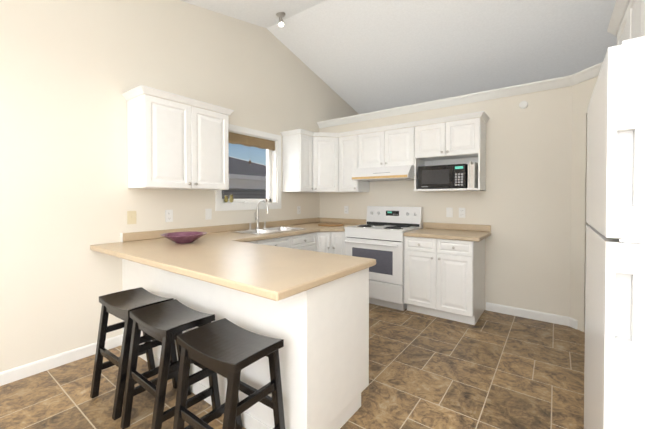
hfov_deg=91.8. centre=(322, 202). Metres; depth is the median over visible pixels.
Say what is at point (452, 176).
microwave
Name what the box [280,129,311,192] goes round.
upper cabinet
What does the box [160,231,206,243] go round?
glass bowl
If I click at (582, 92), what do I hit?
wall
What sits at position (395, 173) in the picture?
range hood
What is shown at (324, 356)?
base cabinet
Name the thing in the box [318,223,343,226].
round cutting board
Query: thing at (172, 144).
upper cabinet
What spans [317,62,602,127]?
crown molding
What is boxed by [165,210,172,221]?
outlet
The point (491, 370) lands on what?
floor
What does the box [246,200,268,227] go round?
faucet
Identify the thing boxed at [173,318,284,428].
stool
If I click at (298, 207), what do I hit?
outlet
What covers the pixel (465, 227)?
backsplash
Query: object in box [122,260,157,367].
base cabinet
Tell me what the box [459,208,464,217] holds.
outlet
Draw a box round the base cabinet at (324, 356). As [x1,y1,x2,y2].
[234,268,368,428]
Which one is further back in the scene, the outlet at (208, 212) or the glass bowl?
the outlet at (208, 212)
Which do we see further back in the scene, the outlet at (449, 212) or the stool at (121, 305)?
the outlet at (449, 212)
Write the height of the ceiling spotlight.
0.141 m
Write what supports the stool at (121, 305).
on the floor
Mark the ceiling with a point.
(362, 56)
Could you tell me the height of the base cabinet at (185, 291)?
0.845 m
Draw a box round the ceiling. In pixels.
[180,0,629,113]
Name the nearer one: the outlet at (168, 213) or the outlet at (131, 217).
the outlet at (131, 217)
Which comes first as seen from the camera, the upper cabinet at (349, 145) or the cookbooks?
the cookbooks
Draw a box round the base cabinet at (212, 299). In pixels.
[198,280,237,404]
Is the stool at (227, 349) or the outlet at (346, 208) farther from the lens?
the outlet at (346, 208)
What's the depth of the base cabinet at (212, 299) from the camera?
1.87 m
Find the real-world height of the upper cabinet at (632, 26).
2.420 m
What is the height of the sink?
0.176 m
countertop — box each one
[90,224,461,303]
[446,232,489,243]
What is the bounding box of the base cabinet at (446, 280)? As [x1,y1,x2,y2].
[404,240,484,324]
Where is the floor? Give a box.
[0,303,584,428]
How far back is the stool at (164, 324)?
1.71 m
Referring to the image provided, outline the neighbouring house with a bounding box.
[222,156,265,198]
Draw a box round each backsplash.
[122,218,317,239]
[318,217,489,231]
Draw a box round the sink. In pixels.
[238,224,297,235]
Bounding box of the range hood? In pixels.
[351,165,413,181]
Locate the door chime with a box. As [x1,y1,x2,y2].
[519,101,527,108]
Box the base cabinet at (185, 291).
[158,272,197,394]
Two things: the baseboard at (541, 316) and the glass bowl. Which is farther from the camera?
the baseboard at (541, 316)
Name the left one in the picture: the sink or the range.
the sink
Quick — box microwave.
[418,164,467,188]
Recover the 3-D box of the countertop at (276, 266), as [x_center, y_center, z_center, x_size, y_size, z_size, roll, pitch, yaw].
[-0.112,0.351,3.078,2.097,0.039,3.027,1,1,37]
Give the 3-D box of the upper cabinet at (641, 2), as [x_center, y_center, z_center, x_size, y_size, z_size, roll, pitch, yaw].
[1.504,-0.852,0.887,0.696,0.645,0.820,1,1,37]
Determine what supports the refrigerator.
on the floor
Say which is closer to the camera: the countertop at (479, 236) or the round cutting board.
the countertop at (479, 236)
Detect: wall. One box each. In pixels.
[0,0,357,371]
[320,75,571,316]
[570,76,597,331]
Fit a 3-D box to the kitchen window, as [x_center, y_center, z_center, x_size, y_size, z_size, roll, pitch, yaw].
[-0.921,-0.404,3.849,0.161,0.980,1.010,1,1,37]
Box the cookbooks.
[468,161,477,187]
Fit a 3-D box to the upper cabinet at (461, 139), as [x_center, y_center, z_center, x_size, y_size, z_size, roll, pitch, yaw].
[1.453,-0.728,3.580,0.699,0.424,0.324,1,1,37]
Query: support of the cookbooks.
in the upper cabinet at (461, 139)
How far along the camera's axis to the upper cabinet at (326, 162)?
4.28 m
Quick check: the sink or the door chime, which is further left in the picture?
the sink
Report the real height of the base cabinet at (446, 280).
0.845 m
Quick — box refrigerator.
[584,36,644,428]
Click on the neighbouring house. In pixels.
(256, 177)
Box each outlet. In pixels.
[127,211,135,223]
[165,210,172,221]
[205,209,211,219]
[297,206,300,213]
[344,206,348,213]
[446,207,452,216]
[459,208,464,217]
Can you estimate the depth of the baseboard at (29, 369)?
2.31 m
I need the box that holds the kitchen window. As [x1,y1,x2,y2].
[215,124,280,210]
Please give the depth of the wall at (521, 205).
3.34 m
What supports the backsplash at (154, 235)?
attached to the wall at (72, 72)
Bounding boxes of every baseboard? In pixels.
[0,334,122,385]
[486,302,577,328]
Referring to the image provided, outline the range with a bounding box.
[344,206,421,310]
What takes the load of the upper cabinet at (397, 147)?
attached to the wall at (521, 205)
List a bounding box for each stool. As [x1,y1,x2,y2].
[90,287,177,419]
[120,299,221,428]
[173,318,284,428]
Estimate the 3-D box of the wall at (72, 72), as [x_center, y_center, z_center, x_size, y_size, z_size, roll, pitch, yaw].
[-1.057,-0.517,3.684,0.150,3.450,9.124,1,1,37]
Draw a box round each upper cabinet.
[122,85,233,189]
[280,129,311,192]
[312,132,339,192]
[340,131,369,192]
[360,121,423,170]
[416,111,487,162]
[615,0,638,45]
[639,0,644,36]
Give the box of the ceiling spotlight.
[276,12,284,26]

